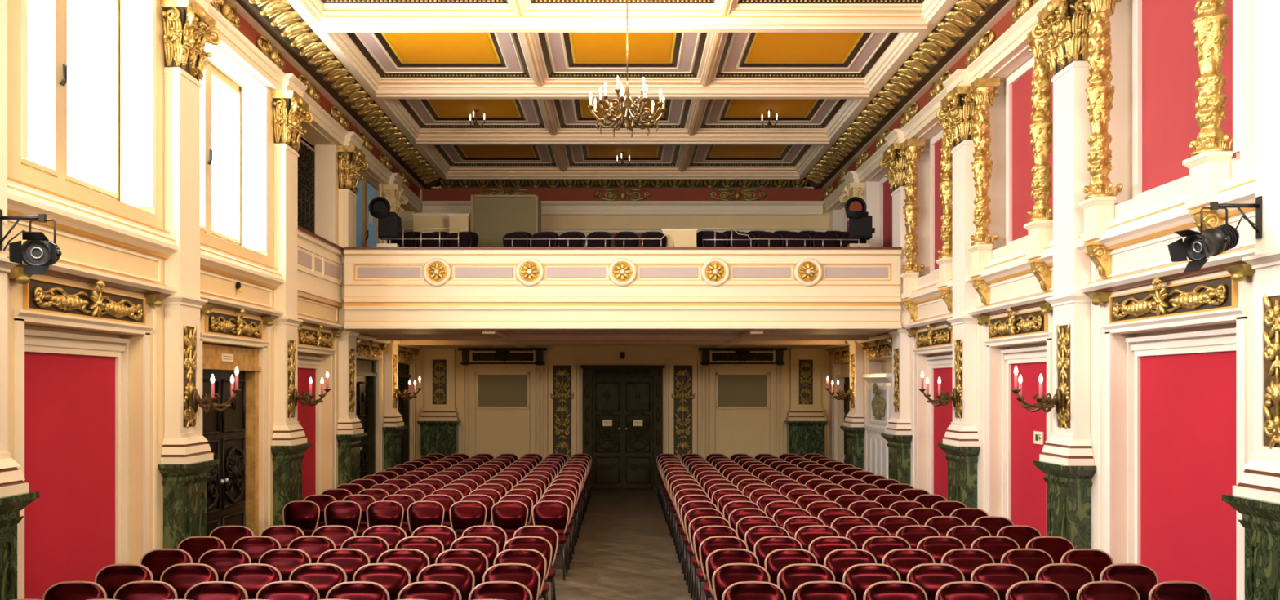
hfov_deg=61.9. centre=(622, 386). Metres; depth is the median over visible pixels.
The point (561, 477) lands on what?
chair
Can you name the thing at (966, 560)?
chair
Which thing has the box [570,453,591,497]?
chair
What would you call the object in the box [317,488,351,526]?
chair
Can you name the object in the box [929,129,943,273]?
blind panel
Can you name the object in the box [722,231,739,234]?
balcony chair
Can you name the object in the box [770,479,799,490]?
chair
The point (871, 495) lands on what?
chair
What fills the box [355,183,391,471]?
trim
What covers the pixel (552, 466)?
chair
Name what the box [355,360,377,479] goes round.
door
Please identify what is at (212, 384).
candle
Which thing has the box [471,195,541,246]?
partition panel
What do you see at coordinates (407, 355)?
relief
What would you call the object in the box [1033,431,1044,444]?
door sign
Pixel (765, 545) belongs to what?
chair
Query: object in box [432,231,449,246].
balcony chair
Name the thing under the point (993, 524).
chair
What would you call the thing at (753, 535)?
chair
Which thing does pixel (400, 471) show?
chair
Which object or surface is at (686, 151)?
trim
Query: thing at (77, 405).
door
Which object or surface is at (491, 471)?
chair
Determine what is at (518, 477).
chair
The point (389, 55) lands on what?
coffer
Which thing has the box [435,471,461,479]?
chair
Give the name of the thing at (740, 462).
chair
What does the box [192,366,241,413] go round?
wall sconce
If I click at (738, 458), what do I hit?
chair
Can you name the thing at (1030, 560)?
chair
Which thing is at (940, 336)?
relief
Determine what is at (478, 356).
relief
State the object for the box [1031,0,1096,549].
pilaster
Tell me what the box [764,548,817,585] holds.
chair
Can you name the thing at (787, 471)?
chair
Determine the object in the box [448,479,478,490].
chair
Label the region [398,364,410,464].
door
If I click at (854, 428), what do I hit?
pilaster
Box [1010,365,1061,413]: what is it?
wall sconce
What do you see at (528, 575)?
chair
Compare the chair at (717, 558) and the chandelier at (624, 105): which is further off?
the chandelier at (624, 105)
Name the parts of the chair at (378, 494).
seat, backrest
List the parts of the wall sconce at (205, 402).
arm, bulb, arm, arm, bulb, bulb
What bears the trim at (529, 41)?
attached to the ceiling
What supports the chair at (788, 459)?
on the floor
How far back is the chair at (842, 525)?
11.04 m
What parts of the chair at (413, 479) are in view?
backrest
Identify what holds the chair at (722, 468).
on the floor
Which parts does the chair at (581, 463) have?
backrest, leg frame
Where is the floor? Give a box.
[413,488,711,599]
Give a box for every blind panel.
[844,209,848,231]
[880,176,892,246]
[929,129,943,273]
[1005,56,1053,245]
[1132,0,1239,198]
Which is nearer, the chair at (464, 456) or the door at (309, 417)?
the door at (309, 417)
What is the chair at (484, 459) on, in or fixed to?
on the floor
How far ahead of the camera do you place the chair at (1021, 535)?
10.30 m
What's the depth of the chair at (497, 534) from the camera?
10.30 m
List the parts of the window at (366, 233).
pane, sash, pane, sash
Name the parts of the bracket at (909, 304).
cap plate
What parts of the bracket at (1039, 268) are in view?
cap plate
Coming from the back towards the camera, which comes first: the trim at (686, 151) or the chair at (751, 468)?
the trim at (686, 151)
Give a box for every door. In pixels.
[24,328,129,599]
[202,343,261,536]
[297,355,323,500]
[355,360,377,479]
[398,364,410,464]
[580,364,664,488]
[610,233,642,246]
[835,363,849,464]
[925,355,952,500]
[1000,346,1046,536]
[1125,327,1236,599]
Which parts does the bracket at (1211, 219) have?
cap plate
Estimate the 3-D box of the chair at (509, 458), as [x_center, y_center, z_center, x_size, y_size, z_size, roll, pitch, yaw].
[-2.310,1.772,20.476,0.455,0.858,0.514,0,0,1]
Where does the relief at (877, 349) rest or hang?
attached to the wall at (1157, 252)
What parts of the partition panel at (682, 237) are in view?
cap rail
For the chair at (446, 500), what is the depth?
13.28 m
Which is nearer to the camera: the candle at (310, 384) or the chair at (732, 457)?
the candle at (310, 384)
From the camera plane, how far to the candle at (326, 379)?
13.84 m
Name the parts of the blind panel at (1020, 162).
panel frame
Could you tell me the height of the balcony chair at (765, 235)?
0.858 m
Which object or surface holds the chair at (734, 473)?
on the floor
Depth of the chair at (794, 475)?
17.00 m
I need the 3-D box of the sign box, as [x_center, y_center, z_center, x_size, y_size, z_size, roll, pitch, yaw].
[0.000,-0.670,22.955,0.100,0.140,0.084,0,0,0]
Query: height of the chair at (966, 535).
0.858 m
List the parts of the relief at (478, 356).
cream frame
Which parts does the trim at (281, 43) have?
moulding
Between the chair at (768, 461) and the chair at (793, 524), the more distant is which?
the chair at (768, 461)
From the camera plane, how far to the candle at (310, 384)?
13.57 m
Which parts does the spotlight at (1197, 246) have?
barn door, wall arm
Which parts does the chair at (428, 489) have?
backrest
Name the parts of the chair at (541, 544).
backrest, seat frame, seat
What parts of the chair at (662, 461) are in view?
leg frame, backrest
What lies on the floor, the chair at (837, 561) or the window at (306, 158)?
the chair at (837, 561)
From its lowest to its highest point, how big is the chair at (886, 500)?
0.858 m
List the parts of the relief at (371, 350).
relief frame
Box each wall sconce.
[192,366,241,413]
[293,371,331,407]
[396,376,422,400]
[825,376,850,400]
[918,370,956,407]
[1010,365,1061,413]
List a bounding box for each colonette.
[900,138,924,298]
[935,116,952,288]
[967,77,999,277]
[1023,28,1053,259]
[1078,0,1123,242]
[1182,0,1232,209]
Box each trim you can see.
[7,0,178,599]
[193,0,449,213]
[200,87,284,529]
[297,145,344,488]
[316,4,928,32]
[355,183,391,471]
[374,78,870,98]
[398,211,422,459]
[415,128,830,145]
[421,177,827,232]
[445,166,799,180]
[508,0,737,16]
[518,32,727,86]
[537,98,707,135]
[551,145,693,172]
[795,0,1050,213]
[822,209,849,459]
[857,182,892,471]
[901,142,952,488]
[965,82,1053,515]
[1075,0,1254,599]
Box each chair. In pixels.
[12,598,42,599]
[42,581,106,599]
[88,598,117,599]
[94,563,153,599]
[113,580,177,599]
[139,548,192,581]
[160,563,218,599]
[177,536,226,563]
[183,581,248,599]
[197,548,251,581]
[208,525,253,548]
[223,563,281,599]
[231,535,280,563]
[255,581,319,599]
[257,548,311,581]
[259,524,304,548]
[282,500,319,536]
[287,535,336,563]
[288,563,346,599]
[301,494,336,535]
[311,524,355,548]
[316,548,370,582]
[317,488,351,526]
[320,599,347,599]
[324,500,361,536]
[325,581,390,599]
[334,483,364,494]
[340,535,389,564]
[342,494,376,536]
[350,479,377,488]
[352,563,410,599]
[357,488,389,526]
[361,474,388,484]
[361,524,407,549]
[366,500,404,528]
[369,483,399,494]
[373,471,398,479]
[376,548,430,583]
[382,479,410,489]
[382,493,415,535]
[383,467,408,475]
[390,232,416,246]
[393,463,417,471]
[393,488,426,526]
[394,475,420,531]
[395,536,444,564]
[397,581,462,599]
[398,599,425,599]
[402,461,425,468]
[404,471,429,479]
[405,483,435,536]
[406,231,422,246]
[407,500,444,537]
[410,458,431,464]
[411,524,457,551]
[412,479,444,531]
[413,466,438,475]
[416,563,475,599]
[417,232,444,246]
[418,455,439,462]
[420,493,454,527]
[422,463,444,471]
[426,453,445,459]
[426,475,453,484]
[430,461,452,468]
[431,488,463,534]
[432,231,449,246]
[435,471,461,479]
[435,548,488,586]
[436,457,457,465]
[441,483,471,496]
[443,455,463,462]
[443,466,467,475]
[445,232,471,246]
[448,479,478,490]
[448,500,487,538]
[449,453,469,459]
[449,464,473,472]
[449,535,498,568]
[453,474,485,529]
[457,461,479,469]
[457,493,494,534]
[458,231,478,246]
[461,524,506,553]
[462,458,484,466]
[465,471,491,480]
[468,455,489,463]
[468,488,501,525]
[468,581,533,599]
[471,467,497,477]
[474,453,493,460]
[475,483,506,497]
[475,599,501,599]
[477,464,502,473]
[482,563,540,599]
[483,461,506,469]
[484,479,512,492]
[489,457,511,466]
[489,474,517,486]
[490,500,528,541]
[493,455,515,463]
[493,548,546,599]
[495,471,522,482]
[497,453,518,461]
[497,494,533,534]
[500,466,525,477]
[502,232,528,246]
[502,536,552,599]
[504,488,537,525]
[506,463,530,475]
[511,461,533,470]
[511,483,542,519]
[512,524,558,599]
[513,231,532,246]
[515,458,537,466]
[515,479,546,495]
[519,455,540,464]
[521,474,549,488]
[522,453,542,462]
[525,471,552,485]
[530,232,555,246]
[530,466,555,479]
[532,500,569,580]
[533,464,558,475]
[537,461,560,472]
[537,494,573,569]
[539,231,559,246]
[541,458,563,469]
[542,488,575,559]
[543,455,564,466]
[545,483,577,545]
[546,453,567,463]
[550,479,580,542]
[552,475,581,531]
[555,471,582,528]
[558,232,583,246]
[559,466,585,522]
[561,463,586,515]
[564,461,587,511]
[565,231,586,246]
[565,457,589,504]
[568,455,590,502]
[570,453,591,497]
[586,232,611,246]
[590,231,612,243]
[613,231,637,236]
[613,232,639,246]
[640,231,662,244]
[641,232,666,246]
[656,453,677,498]
[657,455,679,502]
[658,457,682,506]
[660,461,684,510]
[662,464,687,516]
[663,467,689,522]
[666,471,693,528]
[667,475,696,535]
[670,479,700,542]
[672,483,704,550]
[674,488,707,559]
[677,494,712,569]
[680,453,701,463]
[680,500,718,580]
[683,455,705,465]
[684,458,707,468]
[684,507,724,593]
[687,461,710,472]
[688,515,731,599]
[690,464,715,475]
[693,466,719,479]
[693,524,738,599]
[696,231,714,246]
[696,471,723,483]
[698,231,718,246]
[698,535,748,599]
[699,475,727,488]
[702,232,728,246]
[703,479,733,494]
[705,453,725,462]
[706,548,759,599]
[707,483,738,499]
[708,455,729,464]
[711,458,733,467]
[711,488,744,506]
[711,563,770,599]
[715,461,737,470]
[717,493,751,514]
[718,464,742,474]
[721,581,786,599]
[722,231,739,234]
[722,466,746,478]
[722,500,759,520]
[725,231,744,246]
[727,471,753,481]
[728,507,768,530]
[729,232,755,246]
[729,453,750,461]
[731,474,759,486]
[733,455,755,462]
[735,515,777,541]
[737,458,759,466]
[737,479,765,491]
[742,461,764,470]
[742,483,773,497]
[744,525,790,553]
[746,464,770,472]
[748,231,764,234]
[749,488,782,503]
[751,466,776,476]
[753,231,770,246]
[753,535,803,568]
[754,453,773,460]
[756,493,791,511]
[757,232,783,246]
[757,471,783,481]
[759,455,779,462]
[763,457,785,465]
[764,475,791,485]
[764,500,801,518]
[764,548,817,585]
[768,461,791,469]
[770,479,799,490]
[772,507,811,527]
[773,231,790,233]
[775,463,799,472]
[777,563,835,599]
[778,453,797,460]
[778,483,808,496]
[779,231,797,246]
[781,466,805,475]
[782,515,825,537]
[784,455,804,462]
[785,232,811,246]
[786,488,818,502]
[788,471,814,479]
[790,457,811,465]
[792,581,856,599]
[794,524,839,551]
[795,474,823,484]
[795,494,830,509]
[796,461,819,468]
[799,231,815,233]
[803,453,822,459]
[803,464,826,471]
[804,479,832,489]
[805,500,842,517]
[807,231,823,246]
[808,536,857,565]
[809,455,830,462]
[811,466,835,475]
[813,232,839,246]
[813,483,844,495]
[816,458,837,465]
[817,507,856,526]
[819,471,844,479]
[823,461,845,468]
[823,488,855,501]
[823,548,876,582]
[824,231,840,233]
[828,475,855,484]
[831,515,872,537]
[832,464,855,471]
[833,231,848,246]
[834,494,868,508]
[838,479,866,488]
[840,232,866,246]
[840,466,864,475]
[842,563,901,599]
[845,524,891,549]
[848,483,879,495]
[848,500,884,516]
[850,471,875,479]
[861,474,887,484]
[861,488,893,501]
[861,507,900,525]
[862,535,911,564]
[862,581,927,599]
[872,479,900,488]
[874,493,907,508]
[877,515,919,536]
[881,548,935,582]
[884,483,915,494]
[888,500,924,515]
[895,524,940,548]
[898,488,929,501]
[905,507,943,525]
[906,563,964,599]
[913,493,946,507]
[916,536,965,563]
[924,515,966,536]
[931,500,966,515]
[935,581,999,599]
[941,548,994,581]
[946,525,991,548]
[950,507,988,525]
[970,536,1019,563]
[970,563,1029,599]
[972,515,1014,536]
[996,524,1041,548]
[1000,548,1053,581]
[1005,580,1070,599]
[1025,536,1074,563]
[1035,563,1093,599]
[1060,548,1113,581]
[1076,581,1140,599]
[1099,563,1158,599]
[1148,581,1212,599]
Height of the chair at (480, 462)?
0.858 m
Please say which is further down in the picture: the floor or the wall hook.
the floor
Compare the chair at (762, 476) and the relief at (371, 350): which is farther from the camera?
the relief at (371, 350)
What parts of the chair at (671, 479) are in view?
leg frame, backrest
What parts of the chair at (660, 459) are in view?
leg frame, backrest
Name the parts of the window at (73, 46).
pane, sash, handle, pane, sash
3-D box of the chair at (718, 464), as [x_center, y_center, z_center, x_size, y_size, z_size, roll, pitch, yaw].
[1.873,1.772,19.009,0.454,0.858,0.514,0,0,1]
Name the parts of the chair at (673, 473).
leg frame, backrest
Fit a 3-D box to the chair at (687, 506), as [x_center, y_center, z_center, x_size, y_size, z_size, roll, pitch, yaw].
[0.892,1.772,12.322,0.455,0.858,0.514,0,0,1]
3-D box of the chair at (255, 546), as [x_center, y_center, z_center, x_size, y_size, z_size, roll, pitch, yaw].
[-3.281,1.772,9.365,0.442,0.858,0.503,0,0,-1]
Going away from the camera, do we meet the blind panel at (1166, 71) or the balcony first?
the blind panel at (1166, 71)
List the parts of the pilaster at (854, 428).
moulding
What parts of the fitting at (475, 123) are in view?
stem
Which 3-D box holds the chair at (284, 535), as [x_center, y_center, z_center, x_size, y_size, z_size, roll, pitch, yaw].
[-3.290,1.772,10.099,0.442,0.858,0.503,0,0,0]
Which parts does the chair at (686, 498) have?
seat, leg frame, backrest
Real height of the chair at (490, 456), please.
0.858 m
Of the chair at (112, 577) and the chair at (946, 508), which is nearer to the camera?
the chair at (112, 577)
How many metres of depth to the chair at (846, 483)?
15.51 m
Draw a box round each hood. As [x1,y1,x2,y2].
[368,196,390,218]
[844,196,866,218]
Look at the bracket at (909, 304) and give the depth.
16.09 m
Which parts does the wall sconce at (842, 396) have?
arm, arm, arm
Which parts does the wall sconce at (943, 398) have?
arm, arm, arm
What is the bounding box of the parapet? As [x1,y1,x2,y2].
[297,225,344,307]
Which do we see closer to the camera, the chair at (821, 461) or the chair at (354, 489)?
the chair at (354, 489)
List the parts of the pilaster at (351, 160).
moulding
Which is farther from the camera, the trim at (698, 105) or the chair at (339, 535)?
the trim at (698, 105)
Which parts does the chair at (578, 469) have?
backrest, leg frame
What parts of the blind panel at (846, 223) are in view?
panel frame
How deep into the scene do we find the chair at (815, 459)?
20.70 m
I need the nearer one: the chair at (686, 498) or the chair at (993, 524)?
the chair at (993, 524)
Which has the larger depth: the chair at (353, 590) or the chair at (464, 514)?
the chair at (464, 514)
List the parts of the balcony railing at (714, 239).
post, rail, rail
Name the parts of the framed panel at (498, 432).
olive pane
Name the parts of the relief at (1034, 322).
relief frame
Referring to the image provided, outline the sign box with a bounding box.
[620,351,625,359]
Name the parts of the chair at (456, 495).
seat, backrest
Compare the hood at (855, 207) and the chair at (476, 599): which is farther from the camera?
the hood at (855, 207)
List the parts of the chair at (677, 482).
leg frame, backrest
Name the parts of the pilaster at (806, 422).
moulding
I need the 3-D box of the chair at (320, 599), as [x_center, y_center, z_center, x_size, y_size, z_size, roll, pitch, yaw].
[-1.827,1.772,6.512,0.442,0.858,0.503,0,0,1]
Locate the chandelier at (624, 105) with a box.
[587,0,666,137]
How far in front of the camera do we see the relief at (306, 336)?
15.35 m
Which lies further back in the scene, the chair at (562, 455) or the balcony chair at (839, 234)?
the chair at (562, 455)
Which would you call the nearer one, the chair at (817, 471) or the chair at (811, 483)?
the chair at (811, 483)
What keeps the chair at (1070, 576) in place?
on the floor
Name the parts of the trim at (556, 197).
moulding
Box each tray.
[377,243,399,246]
[847,243,869,246]
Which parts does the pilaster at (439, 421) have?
moulding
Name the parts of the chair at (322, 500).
seat, backrest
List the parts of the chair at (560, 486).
backrest, leg frame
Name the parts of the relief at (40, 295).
relief frame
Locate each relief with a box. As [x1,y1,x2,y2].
[7,266,167,325]
[200,304,275,340]
[297,323,342,349]
[355,339,387,360]
[398,346,419,364]
[457,347,546,365]
[697,347,787,365]
[827,346,849,364]
[860,338,892,359]
[906,321,952,348]
[975,302,1053,339]
[1087,263,1254,324]
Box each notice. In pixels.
[602,420,612,426]
[633,420,642,426]
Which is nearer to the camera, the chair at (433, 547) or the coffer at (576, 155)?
the chair at (433, 547)
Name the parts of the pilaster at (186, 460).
moulding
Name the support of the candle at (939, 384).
on the wall sconce at (943, 398)
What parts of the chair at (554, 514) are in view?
backrest, seat frame, seat, leg, leg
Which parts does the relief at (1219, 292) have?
relief frame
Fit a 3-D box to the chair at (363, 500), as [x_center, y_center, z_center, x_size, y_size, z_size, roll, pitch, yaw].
[-3.285,1.772,13.066,0.455,0.858,0.514,0,0,-1]
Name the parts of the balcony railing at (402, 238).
rail, rail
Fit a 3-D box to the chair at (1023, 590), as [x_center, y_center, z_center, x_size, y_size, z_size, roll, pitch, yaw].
[2.853,1.772,7.139,0.442,0.858,0.503,0,0,1]
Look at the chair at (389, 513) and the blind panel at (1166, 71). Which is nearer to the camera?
the blind panel at (1166, 71)
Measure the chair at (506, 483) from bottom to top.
0.858 m
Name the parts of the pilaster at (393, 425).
moulding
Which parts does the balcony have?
grey panel, grey panel, grey panel, handrail, grey panel, grey panel, grey panel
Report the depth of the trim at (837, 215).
22.51 m
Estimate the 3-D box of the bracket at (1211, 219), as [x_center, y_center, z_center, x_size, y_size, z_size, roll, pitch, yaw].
[4.352,-1.150,7.930,0.190,0.340,0.170,0,0,0]
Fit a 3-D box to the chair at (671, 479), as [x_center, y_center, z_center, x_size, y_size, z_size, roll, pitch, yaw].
[0.899,1.772,16.024,0.454,0.858,0.514,0,0,0]
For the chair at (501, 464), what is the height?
0.858 m
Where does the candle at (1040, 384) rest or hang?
on the wall sconce at (1044, 402)
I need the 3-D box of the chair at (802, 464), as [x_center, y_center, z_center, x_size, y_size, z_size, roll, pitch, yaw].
[3.345,1.772,18.994,0.455,0.858,0.514,0,0,-1]
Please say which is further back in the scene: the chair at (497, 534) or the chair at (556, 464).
the chair at (556, 464)
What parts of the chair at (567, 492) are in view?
backrest, leg frame, seat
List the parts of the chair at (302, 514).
backrest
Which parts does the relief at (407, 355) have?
relief frame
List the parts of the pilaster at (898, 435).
moulding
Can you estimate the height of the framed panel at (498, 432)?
2.620 m
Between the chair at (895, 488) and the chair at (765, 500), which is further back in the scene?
the chair at (895, 488)
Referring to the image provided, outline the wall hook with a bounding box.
[235,281,242,293]
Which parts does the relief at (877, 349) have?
relief frame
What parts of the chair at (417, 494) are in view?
seat, backrest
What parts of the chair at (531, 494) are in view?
backrest, seat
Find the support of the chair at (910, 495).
on the floor
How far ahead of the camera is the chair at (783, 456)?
21.45 m
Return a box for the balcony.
[343,246,902,347]
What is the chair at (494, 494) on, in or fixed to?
on the floor
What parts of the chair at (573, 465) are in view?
backrest, leg frame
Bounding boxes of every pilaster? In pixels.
[0,0,39,599]
[158,0,221,548]
[271,90,313,525]
[336,145,368,485]
[382,184,408,470]
[417,348,461,457]
[784,348,827,457]
[839,182,865,469]
[879,142,912,484]
[936,85,980,508]
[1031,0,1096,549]
[1222,0,1279,599]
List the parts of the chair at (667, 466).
leg frame, backrest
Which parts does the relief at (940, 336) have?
relief frame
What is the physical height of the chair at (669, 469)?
0.858 m
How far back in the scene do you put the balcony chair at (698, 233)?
19.77 m
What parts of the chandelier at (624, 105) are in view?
arm, arm, arm, arm, arm, arm, arm, rod, stem, arm, arm, arm, arm, arm, arm, arm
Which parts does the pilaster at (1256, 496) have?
moulding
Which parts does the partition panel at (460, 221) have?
cap rail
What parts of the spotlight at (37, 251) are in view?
wall arm, barn door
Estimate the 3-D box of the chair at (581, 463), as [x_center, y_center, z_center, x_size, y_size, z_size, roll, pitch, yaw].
[-0.848,1.772,18.996,0.454,0.858,0.514,0,0,-1]
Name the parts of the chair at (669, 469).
leg frame, backrest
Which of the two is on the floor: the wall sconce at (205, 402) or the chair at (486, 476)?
the chair at (486, 476)
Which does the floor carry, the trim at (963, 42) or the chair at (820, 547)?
the chair at (820, 547)
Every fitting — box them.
[469,109,484,126]
[616,151,630,166]
[761,109,777,126]
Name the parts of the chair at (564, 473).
backrest, leg frame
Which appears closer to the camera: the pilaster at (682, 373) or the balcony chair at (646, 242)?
the balcony chair at (646, 242)
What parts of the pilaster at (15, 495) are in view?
moulding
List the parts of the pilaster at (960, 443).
moulding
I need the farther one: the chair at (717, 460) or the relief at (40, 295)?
the chair at (717, 460)
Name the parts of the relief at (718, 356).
cream frame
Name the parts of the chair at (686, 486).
leg frame, backrest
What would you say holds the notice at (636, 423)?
attached to the door at (624, 455)
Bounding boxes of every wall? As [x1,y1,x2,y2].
[7,0,416,564]
[416,185,829,488]
[829,0,1254,564]
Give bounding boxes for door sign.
[222,353,233,362]
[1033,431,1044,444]
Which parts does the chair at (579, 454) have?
backrest, leg frame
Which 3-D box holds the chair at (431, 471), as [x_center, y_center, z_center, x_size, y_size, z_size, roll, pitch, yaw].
[-3.281,1.772,17.515,0.455,0.858,0.514,0,0,-1]
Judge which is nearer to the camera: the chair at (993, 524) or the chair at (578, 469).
the chair at (993, 524)
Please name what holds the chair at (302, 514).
on the floor
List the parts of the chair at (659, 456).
leg frame, backrest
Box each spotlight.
[0,208,62,274]
[1167,195,1262,271]
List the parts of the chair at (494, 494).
backrest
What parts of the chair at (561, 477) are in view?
backrest, leg frame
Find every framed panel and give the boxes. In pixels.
[462,367,542,458]
[702,367,782,457]
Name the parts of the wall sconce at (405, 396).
arm, arm, arm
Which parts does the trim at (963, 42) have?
moulding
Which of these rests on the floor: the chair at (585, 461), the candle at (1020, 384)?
the chair at (585, 461)
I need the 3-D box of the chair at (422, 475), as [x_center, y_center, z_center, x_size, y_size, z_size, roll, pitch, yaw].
[-3.291,1.772,16.789,0.454,0.858,0.514,0,0,0]
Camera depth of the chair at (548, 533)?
10.29 m
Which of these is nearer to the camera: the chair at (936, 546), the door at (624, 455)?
the chair at (936, 546)
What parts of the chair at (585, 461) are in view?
backrest, leg frame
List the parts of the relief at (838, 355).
relief frame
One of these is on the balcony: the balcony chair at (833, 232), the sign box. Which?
the balcony chair at (833, 232)
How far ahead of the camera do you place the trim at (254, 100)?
13.28 m
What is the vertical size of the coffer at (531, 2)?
0.250 m
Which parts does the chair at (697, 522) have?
leg, leg, seat frame, seat, backrest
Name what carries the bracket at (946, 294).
attached to the wall at (1157, 252)
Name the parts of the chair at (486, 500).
seat, backrest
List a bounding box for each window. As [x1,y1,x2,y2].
[21,0,119,201]
[200,60,240,245]
[297,135,315,233]
[355,169,379,246]
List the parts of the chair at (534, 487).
backrest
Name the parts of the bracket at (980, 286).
cap plate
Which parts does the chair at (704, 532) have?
leg, leg, seat, seat frame, backrest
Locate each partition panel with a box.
[412,213,457,233]
[448,213,470,233]
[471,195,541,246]
[661,228,697,246]
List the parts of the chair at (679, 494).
seat, leg frame, backrest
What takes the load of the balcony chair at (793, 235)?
on the balcony
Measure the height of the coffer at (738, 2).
0.250 m
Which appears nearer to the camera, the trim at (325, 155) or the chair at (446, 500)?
the chair at (446, 500)
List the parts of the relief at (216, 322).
relief frame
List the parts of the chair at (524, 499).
seat, backrest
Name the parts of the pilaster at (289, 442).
moulding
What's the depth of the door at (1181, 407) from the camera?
8.81 m
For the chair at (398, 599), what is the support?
on the floor
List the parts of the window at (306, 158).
sash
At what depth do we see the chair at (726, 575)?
8.08 m
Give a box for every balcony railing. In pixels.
[382,228,458,246]
[503,235,674,246]
[693,228,859,246]
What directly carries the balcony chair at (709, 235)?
on the balcony
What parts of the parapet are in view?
grey panel, grey panel, rail, grey panel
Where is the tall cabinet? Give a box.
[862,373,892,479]
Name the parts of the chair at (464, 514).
backrest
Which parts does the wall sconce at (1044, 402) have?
bulb, bulb, arm, arm, bulb, arm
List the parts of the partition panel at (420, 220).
cap rail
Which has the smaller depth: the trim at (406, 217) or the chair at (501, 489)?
the chair at (501, 489)
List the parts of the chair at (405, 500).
backrest, seat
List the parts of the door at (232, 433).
knob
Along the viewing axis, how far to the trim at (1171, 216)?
9.07 m
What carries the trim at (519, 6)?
attached to the ceiling
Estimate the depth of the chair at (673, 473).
16.99 m
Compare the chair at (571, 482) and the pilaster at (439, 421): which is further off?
the pilaster at (439, 421)
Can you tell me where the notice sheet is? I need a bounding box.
[368,200,373,225]
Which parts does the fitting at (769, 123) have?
stem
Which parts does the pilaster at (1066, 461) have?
moulding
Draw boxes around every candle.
[210,382,214,397]
[230,382,234,396]
[235,374,238,389]
[309,383,311,395]
[320,383,323,394]
[325,377,328,388]
[836,384,839,392]
[920,377,924,388]
[926,383,928,395]
[937,383,940,395]
[1013,374,1017,389]
[1018,382,1022,397]
[1039,382,1042,397]
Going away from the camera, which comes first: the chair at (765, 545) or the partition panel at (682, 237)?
the chair at (765, 545)
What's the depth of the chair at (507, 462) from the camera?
19.96 m
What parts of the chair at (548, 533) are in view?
backrest, seat frame, seat, leg, leg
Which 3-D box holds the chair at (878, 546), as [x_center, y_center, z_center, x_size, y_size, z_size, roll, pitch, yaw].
[2.372,1.772,9.369,0.442,0.858,0.503,0,0,-1]
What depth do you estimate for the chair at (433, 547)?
9.56 m
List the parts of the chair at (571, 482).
backrest, leg frame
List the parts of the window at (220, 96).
pane, sash, handle, pane, sash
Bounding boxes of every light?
[368,196,402,246]
[844,196,875,246]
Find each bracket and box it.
[902,298,917,321]
[937,287,952,313]
[970,277,990,306]
[1027,259,1051,292]
[1083,241,1111,279]
[1189,207,1225,253]
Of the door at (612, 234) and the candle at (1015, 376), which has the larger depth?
the door at (612, 234)
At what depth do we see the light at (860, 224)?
16.83 m
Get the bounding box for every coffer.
[318,0,509,4]
[344,32,531,78]
[395,98,546,128]
[432,145,557,166]
[528,0,716,4]
[536,32,709,78]
[552,98,693,128]
[564,145,681,166]
[688,145,812,166]
[698,98,848,128]
[714,32,901,78]
[735,0,927,4]
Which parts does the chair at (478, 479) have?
backrest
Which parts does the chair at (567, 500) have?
backrest, seat, leg frame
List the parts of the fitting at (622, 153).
stem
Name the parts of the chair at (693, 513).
leg, leg, seat, seat frame, backrest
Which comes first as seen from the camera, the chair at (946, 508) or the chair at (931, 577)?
the chair at (931, 577)
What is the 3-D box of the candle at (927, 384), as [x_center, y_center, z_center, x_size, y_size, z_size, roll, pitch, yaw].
[3.975,0.035,13.910,0.034,0.145,0.032,0,0,0]
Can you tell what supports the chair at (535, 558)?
on the floor
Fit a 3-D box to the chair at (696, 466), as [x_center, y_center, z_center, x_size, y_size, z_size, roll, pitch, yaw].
[1.390,1.772,18.250,0.454,0.858,0.514,0,0,0]
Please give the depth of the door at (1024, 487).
12.34 m
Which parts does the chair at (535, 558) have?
backrest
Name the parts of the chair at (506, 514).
backrest, seat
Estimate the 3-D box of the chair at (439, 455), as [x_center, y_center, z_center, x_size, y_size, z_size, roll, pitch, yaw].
[-3.774,1.772,21.241,0.454,0.858,0.514,0,0,1]
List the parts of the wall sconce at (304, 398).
arm, arm, arm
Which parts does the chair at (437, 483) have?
backrest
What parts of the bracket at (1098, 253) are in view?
cap plate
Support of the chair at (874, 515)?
on the floor
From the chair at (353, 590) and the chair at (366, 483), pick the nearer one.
the chair at (353, 590)
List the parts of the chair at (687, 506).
seat, leg frame, backrest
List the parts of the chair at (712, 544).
seat, seat frame, backrest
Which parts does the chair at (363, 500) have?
backrest, seat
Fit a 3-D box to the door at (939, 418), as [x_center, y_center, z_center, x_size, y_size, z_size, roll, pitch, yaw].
[4.620,0.880,15.200,0.100,2.640,1.734,0,0,0]
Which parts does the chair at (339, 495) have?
seat, backrest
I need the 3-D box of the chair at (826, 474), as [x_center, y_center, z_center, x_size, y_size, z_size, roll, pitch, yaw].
[3.342,1.772,16.788,0.455,0.858,0.514,0,0,-1]
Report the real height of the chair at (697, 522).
0.858 m
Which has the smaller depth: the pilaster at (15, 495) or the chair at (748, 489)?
the pilaster at (15, 495)
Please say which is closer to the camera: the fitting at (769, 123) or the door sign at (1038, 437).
the door sign at (1038, 437)
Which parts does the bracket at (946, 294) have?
cap plate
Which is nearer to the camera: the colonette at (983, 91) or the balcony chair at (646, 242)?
the colonette at (983, 91)
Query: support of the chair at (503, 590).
on the floor
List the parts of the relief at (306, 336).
relief frame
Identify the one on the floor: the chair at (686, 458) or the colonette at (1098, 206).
the chair at (686, 458)
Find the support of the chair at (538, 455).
on the floor
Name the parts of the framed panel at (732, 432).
olive pane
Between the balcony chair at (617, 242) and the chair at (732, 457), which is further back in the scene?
the chair at (732, 457)
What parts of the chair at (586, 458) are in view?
backrest, leg frame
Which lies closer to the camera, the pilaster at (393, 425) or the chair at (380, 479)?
the chair at (380, 479)
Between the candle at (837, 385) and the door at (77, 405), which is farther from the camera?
the candle at (837, 385)
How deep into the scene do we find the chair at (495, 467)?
18.46 m
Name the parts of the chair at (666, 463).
leg frame, backrest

